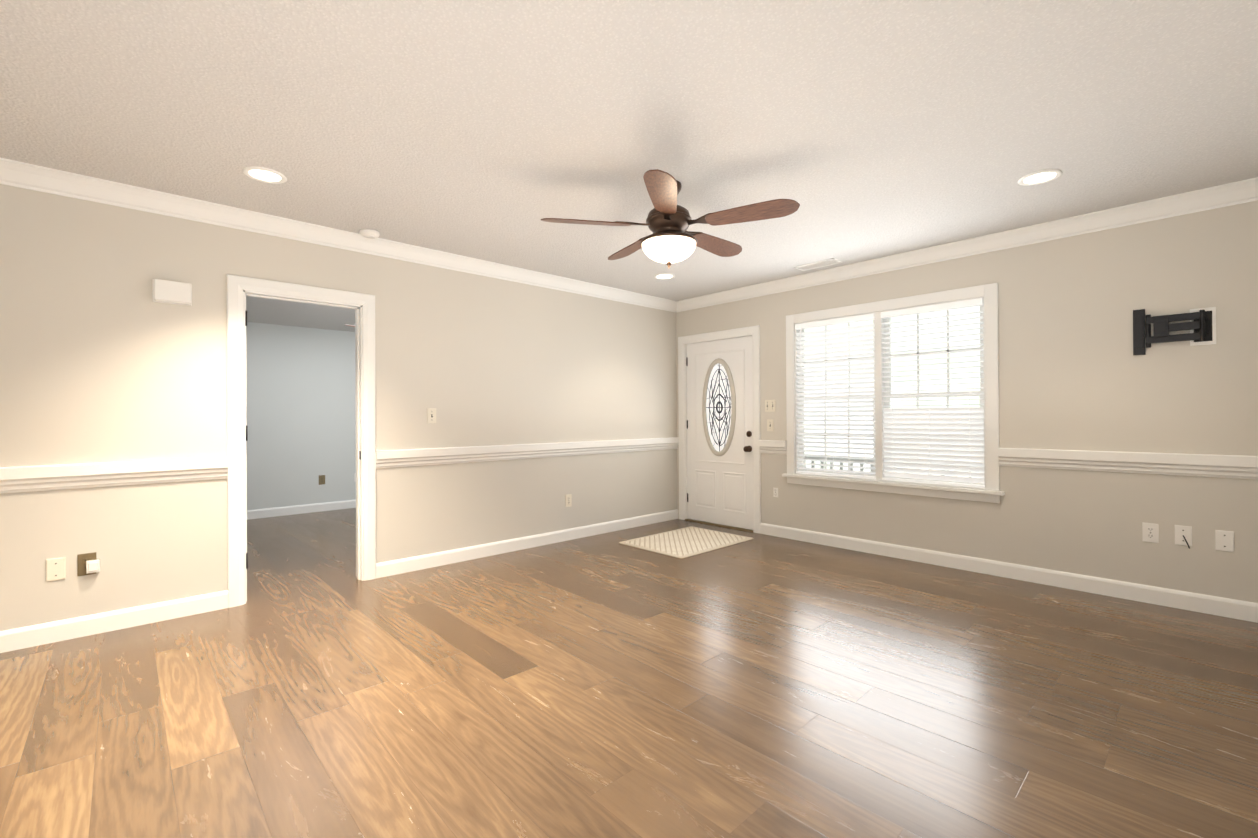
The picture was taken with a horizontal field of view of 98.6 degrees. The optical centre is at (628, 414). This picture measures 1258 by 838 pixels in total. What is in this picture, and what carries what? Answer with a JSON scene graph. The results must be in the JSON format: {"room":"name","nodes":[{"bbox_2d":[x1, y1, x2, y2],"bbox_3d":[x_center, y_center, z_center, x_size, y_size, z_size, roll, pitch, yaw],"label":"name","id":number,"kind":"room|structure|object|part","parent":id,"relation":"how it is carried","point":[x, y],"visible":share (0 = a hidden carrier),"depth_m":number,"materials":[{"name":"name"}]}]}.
{"room":"empty living room","nodes":[
{"label":"empty living room","id":0,"kind":"room"},
{"bbox_2d":[246,296,354,331],"bbox_3d":[-2.997,-1.163,5.264,4.800,0.169,3.295,0,0,-43],"label":"ceiling","id":1,"kind":"structure","parent":0,"point":[273,311],"depth_m":5.81,"materials":[{"name":"grey paint"}]},
{"bbox_2d":[246,322,355,509],"bbox_3d":[-3.917,-0.018,6.731,6.100,2.440,0.120,0,0,-43],"label":"wall","id":2,"kind":"structure","parent":0,"point":[300,406],"depth_m":6.57,"materials":[{"name":"paint"}]},
{"bbox_2d":[247,499,355,519],"bbox_3d":[-4.106,1.150,6.452,4.800,0.105,0.016,0,0,-43],"label":"baseboard","id":3,"kind":"structure","parent":2,"relation":"attached to","point":[290,510],"depth_m":6.54,"materials":[{"name":"white wood"}]},
{"bbox_2d":[319,475,324,484],"bbox_3d":[-3.818,0.812,6.729,0.072,0.116,0.008,0,0,-43],"label":"electrical outlet","id":4,"kind":"object","parent":2,"relation":"attached to","point":[321,479],"visible":1,"depth_m":6.73,"materials":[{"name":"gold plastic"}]},
{"bbox_2d":[0,184,676,630],"bbox_3d":[-1.514,-0.040,4.296,5.520,2.440,0.120,0,0,-43],"label":"wall","id":5,"kind":"structure","parent":0,"point":[104,358],"depth_m":3.29,"materials":[{"name":"paint"}]},
{"bbox_2d":[46,557,65,581],"bbox_3d":[-2.989,0.807,2.821,0.072,0.116,0.008,0,0,-43],"label":"electrical outlet","id":6,"kind":"object","parent":5,"relation":"attached to","point":[55,569],"visible":1,"depth_m":2.82,"materials":[{"name":"beige plastic"}]},
{"bbox_2d":[77,552,96,575],"bbox_3d":[-2.904,0.802,2.900,0.072,0.116,0.008,0,0,-43],"label":"electrical outlet","id":7,"kind":"object","parent":5,"relation":"attached to","point":[82,559],"visible":0.6,"depth_m":2.89,"materials":[{"name":"brown"}]},
{"bbox_2d":[86,559,99,573],"bbox_3d":[-2.876,0.815,2.905,0.052,0.065,0.028,0,0,-43],"label":"adapter","id":8,"kind":"object","parent":7,"relation":"attached to","point":[92,566],"visible":0.98,"depth_m":2.90,"materials":[{"name":"white plastic"}]},
{"bbox_2d":[0,590,227,652],"bbox_3d":[-2.912,1.130,2.885,1.248,0.105,0.016,0,0,-43],"label":"baseboard","id":9,"kind":"structure","parent":5,"relation":"attached to","point":[43,634],"depth_m":2.95,"materials":[{"name":"white wood"}]},
{"bbox_2d":[152,279,191,305],"bbox_3d":[-2.642,-0.708,3.133,0.175,0.130,0.045,0,0,-43],"label":"door chime","id":10,"kind":"object","parent":5,"relation":"attached to","point":[171,292],"visible":1,"depth_m":3.12,"materials":[{"name":"white plastic"}]},
{"bbox_2d":[227,274,375,607],"bbox_3d":[-2.194,0.201,3.661,0.702,1.961,0.125,0,0,-43],"label":"trim","id":11,"kind":"structure","parent":5,"relation":"attached to","point":[359,418],"depth_m":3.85,"materials":[{"name":"white wood"}]},
{"bbox_2d":[245,311,360,568],"bbox_3d":[-2.163,0.156,3.628,0.676,1.615,0.039,0,0,-43],"label":"hardware piece","id":12,"kind":"object","parent":11,"relation":"attached to","point":[247,440],"visible":0.85,"depth_m":3.39,"materials":[{"name":"black metal"}]},
{"bbox_2d":[0,158,675,311],"bbox_3d":[-1.407,-1.208,4.267,5.400,0.105,0.085,0,0,-43],"label":"crown molding","id":13,"kind":"structure","parent":5,"relation":"attached to","point":[14,173],"depth_m":3.46,"materials":[{"name":"white wood"}]},
{"bbox_2d":[427,408,435,422],"bbox_3d":[-1.525,0.010,4.191,0.072,0.116,0.018,0,0,-43],"label":"light switch","id":14,"kind":"object","parent":5,"relation":"attached to","point":[431,415],"visible":1,"depth_m":4.19,"materials":[{"name":"beige plastic"}]},
{"bbox_2d":[376,509,677,578],"bbox_3d":[-0.636,1.126,5.015,3.258,0.105,0.016,0,0,-43],"label":"baseboard","id":15,"kind":"structure","parent":5,"relation":"attached to","point":[394,567],"depth_m":4.65,"materials":[{"name":"white wood"}]},
{"bbox_2d":[565,494,571,506],"bbox_3d":[-0.568,0.809,5.086,0.072,0.116,0.008,0,0,-43],"label":"electrical outlet","id":16,"kind":"object","parent":5,"relation":"attached to","point":[568,500],"visible":1,"depth_m":5.08,"materials":[{"name":"beige plastic"}]},
{"bbox_2d":[0,508,1257,837],"bbox_3d":[-1.257,1.202,3.759,6.120,0.050,8.080,0,0,-43],"label":"floor","id":17,"kind":"structure","parent":0,"point":[608,684],"depth_m":2.16,"materials":[{"name":"brown wood"}]},
{"bbox_2d":[619,526,752,558],"bbox_3d":[0.540,1.168,5.023,1.030,0.009,0.770,0,0,-43],"label":"doormat","id":18,"kind":"object","parent":17,"relation":"on","point":[682,543],"visible":0.98,"depth_m":4.96,"materials":[{"name":"beige fabric"}]},
{"bbox_2d":[0,0,1257,300],"bbox_3d":[-1.270,-1.288,3.769,6.120,0.050,8.080,0,0,-43],"label":"ceiling","id":19,"kind":"structure","parent":0,"point":[500,130],"depth_m":2.29,"materials":[{"name":"white paint"}]},
{"bbox_2d":[243,166,286,183],"bbox_3d":[-1.915,-1.259,2.849,0.194,0.009,0.194,0,0,-43],"label":"recessed light","id":20,"kind":"object","parent":19,"relation":"in","point":[263,174],"visible":1,"depth_m":2.84,"materials":[{"name":"white glass"}]},
{"bbox_2d":[359,229,379,238],"bbox_3d":[-1.790,-1.241,3.733,0.128,0.038,0.128,0,0,-43],"label":"smoke detector","id":21,"kind":"object","parent":19,"relation":"attached to","point":[369,234],"visible":1,"depth_m":3.70,"materials":[{"name":"white plastic"}]},
{"bbox_2d":[654,273,674,278],"bbox_3d":[0.326,-1.262,4.947,0.194,0.009,0.194,0,0,-43],"label":"recessed light","id":22,"kind":"object","parent":19,"relation":"in","point":[664,276],"visible":1,"depth_m":4.94,"materials":[{"name":"white plastic"}]},
{"bbox_2d":[541,169,799,267],"bbox_3d":[0.251,-1.040,3.042,1.293,0.468,1.331,0,0,-43],"label":"ceiling fan","id":23,"kind":"object","parent":19,"relation":"hanging from","point":[671,238],"visible":1,"depth_m":2.88,"materials":[{"name":"brown wood"}]},
{"bbox_3d":[0.221,-0.897,2.997,0.300,0.102,0.300,0,0,-43],"label":"lamp shade","id":24,"kind":"part","parent":23,"relation":"part of","materials":[{"name":"white glass"}]},
{"bbox_2d":[794,258,841,270],"bbox_3d":[1.602,-1.272,4.594,0.160,0.006,0.360,0,0,-43],"label":"ceiling vent","id":25,"kind":"object","parent":19,"relation":"in","point":[822,263],"visible":0.96,"depth_m":4.58,"materials":[{"name":"white plastic"}]},
{"bbox_2d":[1017,169,1061,185],"bbox_3d":[2.219,-1.280,2.925,0.194,0.009,0.194,0,0,-43],"label":"recessed light","id":26,"kind":"object","parent":19,"relation":"in","point":[1040,177],"visible":1,"depth_m":2.92,"materials":[{"name":"white plastic"}]},
{"bbox_2d":[676,200,1257,602],"bbox_3d":[2.096,-0.057,4.566,0.120,2.440,4.660,0,0,-43],"label":"wall","id":27,"kind":"structure","parent":0,"point":[1075,373],"depth_m":3.50,"materials":[{"name":"paint"}]},
{"bbox_2d":[685,519,752,531],"bbox_3d":[0.978,1.168,5.755,0.130,0.011,0.900,0,0,-43],"label":"threshold","id":28,"kind":"object","parent":27,"relation":"attached to","point":[738,528],"depth_m":5.68,"materials":[{"name":"wood"}]},
{"bbox_2d":[686,336,752,529],"bbox_3d":[0.944,0.185,5.732,0.116,1.952,0.884,0,0,-43],"label":"front door","id":29,"kind":"structure","parent":27,"relation":"in","point":[720,480],"depth_m":5.73,"materials":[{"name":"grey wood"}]},
{"bbox_3d":[0.652,0.169,6.056,0.011,1.615,0.012,0,0,-43],"label":"handle","id":30,"kind":"part","parent":29,"relation":"part of","materials":[{"name":"black metal"}]},
{"bbox_3d":[1.188,0.272,5.439,0.072,0.214,0.066,0,0,-43],"label":"knob","id":31,"kind":"part","parent":29,"relation":"part of","materials":[{"name":"brown metal"}]},
{"bbox_2d":[678,325,760,533],"bbox_3d":[0.970,0.147,5.756,0.138,2.052,1.064,0,0,-43],"label":"door frame","id":32,"kind":"structure","parent":27,"relation":"attached to","point":[754,331],"depth_m":5.67,"materials":[{"name":"white wood"}]},
{"bbox_2d":[765,400,775,411],"bbox_3d":[1.365,-0.086,5.245,0.018,0.116,0.118,0,0,-43],"label":"double light switch","id":33,"kind":"object","parent":27,"relation":"attached to","point":[770,405],"visible":1,"depth_m":5.24,"materials":[{"name":"beige plastic"}]},
{"bbox_2d":[767,419,773,430],"bbox_3d":[1.366,0.104,5.245,0.018,0.116,0.072,0,0,-43],"label":"light switch","id":34,"kind":"object","parent":27,"relation":"attached to","point":[770,424],"visible":1,"depth_m":5.24,"materials":[{"name":"beige plastic"}]},
{"bbox_2d":[773,487,777,496],"bbox_3d":[1.411,0.749,5.205,0.008,0.090,0.050,0,0,-43],"label":"electrical outlet","id":35,"kind":"object","parent":27,"relation":"attached to","point":[775,492],"visible":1,"depth_m":5.20,"materials":[{"name":"white plastic"}]},
{"bbox_2d":[782,283,1004,502],"bbox_3d":[2.099,-0.150,4.522,0.175,1.580,1.754,0,0,-43],"label":"window","id":36,"kind":"structure","parent":27,"relation":"in","point":[899,431],"depth_m":4.40,"materials":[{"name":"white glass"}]},
{"bbox_2d":[676,177,1257,312],"bbox_3d":[2.011,-1.225,4.504,0.085,0.105,4.230,0,0,-43],"label":"crown molding","id":37,"kind":"structure","parent":27,"relation":"attached to","point":[1244,191],"depth_m":3.77,"materials":[{"name":"white wood"}]},
{"bbox_2d":[760,523,1257,622],"bbox_3d":[2.415,1.107,4.127,0.016,0.105,3.278,0,0,-43],"label":"baseboard","id":38,"kind":"structure","parent":27,"relation":"attached to","point":[1202,603],"depth_m":3.68,"materials":[{"name":"white wood"}]},
{"bbox_2d":[1142,522,1158,542],"bbox_3d":[3.187,0.722,3.307,0.008,0.116,0.072,0,0,-43],"label":"electrical outlet","id":39,"kind":"object","parent":27,"relation":"attached to","point":[1150,532],"visible":1,"depth_m":3.30,"materials":[{"name":"white plastic"}]},
{"bbox_2d":[1133,307,1215,354],"bbox_3d":[3.220,-0.509,3.204,0.098,0.280,0.350,0,0,-43],"label":"mount","id":40,"kind":"object","parent":27,"relation":"attached to","point":[1201,325],"visible":1,"depth_m":3.19,"materials":[{"name":"black metal"}]},
{"bbox_3d":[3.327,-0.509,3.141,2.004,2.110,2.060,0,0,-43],"label":"cord","id":41,"kind":"part","parent":40,"relation":"part of","materials":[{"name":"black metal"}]},
{"bbox_3d":[3.336,-0.512,3.146,0.008,0.215,0.105,0,0,-43],"label":"panel","id":42,"kind":"part","parent":40,"relation":"part of","materials":[{"name":"white plastic"}]},
{"bbox_2d":[1175,525,1191,545],"bbox_3d":[3.283,0.716,3.205,0.008,0.116,0.072,0,0,-43],"label":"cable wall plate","id":43,"kind":"object","parent":27,"relation":"attached to","point":[1181,531],"visible":1,"depth_m":3.20,"materials":[{"name":"white plastic"}]},
{"bbox_2d":[1215,530,1233,551],"bbox_3d":[3.396,0.720,3.085,0.008,0.116,0.072,0,0,-43],"label":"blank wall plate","id":44,"kind":"object","parent":27,"relation":"attached to","point":[1224,540],"visible":1,"depth_m":3.08,"materials":[{"name":"white plastic"}]},
{"label":"outside","id":45,"kind":"structure","parent":0,"visible":0},
{"bbox_2d":[706,306,979,477],"bbox_3d":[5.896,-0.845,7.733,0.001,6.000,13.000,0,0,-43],"label":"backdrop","id":46,"kind":"structure","parent":45,"point":[935,314],"depth_m":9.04,"materials":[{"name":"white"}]},
{"bbox_3d":[2.922,1.310,4.930,1.580,0.100,7.000,0,0,-43],"label":"porch deck","id":47,"kind":"object","parent":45,"visible":0},
{"bbox_2d":[805,454,972,477],"bbox_3d":[3.418,0.869,5.408,0.060,0.780,7.015,0,0,-43],"label":"porch railing","id":48,"kind":"object","parent":47,"relation":"on","point":[844,459],"depth_m":6.32,"materials":[{"name":"white wood"}]},
{"bbox_3d":[-1.934,-0.051,0.794,0.120,2.440,4.420,0,0,-43],"label":"wall","id":49,"kind":"structure","parent":0,"visible":0},
{"bbox_2d":[0,457,227,493],"bbox_3d":[-2.897,0.327,2.890,1.218,0.130,0.038,0,0,-43],"label":"trim","id":50,"kind":"structure","parent":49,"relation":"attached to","point":[42,478],"depth_m":2.94,"materials":[{"name":"white wood"}]},
{"bbox_2d":[376,437,678,468],"bbox_3d":[-0.633,0.324,5.010,3.258,0.130,0.038,0,0,-43],"label":"trim","id":51,"kind":"structure","parent":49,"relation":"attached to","point":[448,455],"depth_m":4.64,"materials":[{"name":"white wood"}]},
{"bbox_2d":[758,440,786,454],"bbox_3d":[1.384,0.314,5.211,0.038,0.130,0.296,0,0,-43],"label":"trim","id":52,"kind":"structure","parent":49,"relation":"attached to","point":[765,446],"depth_m":5.20,"materials":[{"name":"white wood"}]},
{"bbox_2d":[998,448,1257,479],"bbox_3d":[3.083,0.298,3.396,0.038,0.130,1.288,0,0,-43],"label":"trim","id":53,"kind":"structure","parent":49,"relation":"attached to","point":[1202,465],"depth_m":3.33,"materials":[{"name":"white wood"}]}
]}

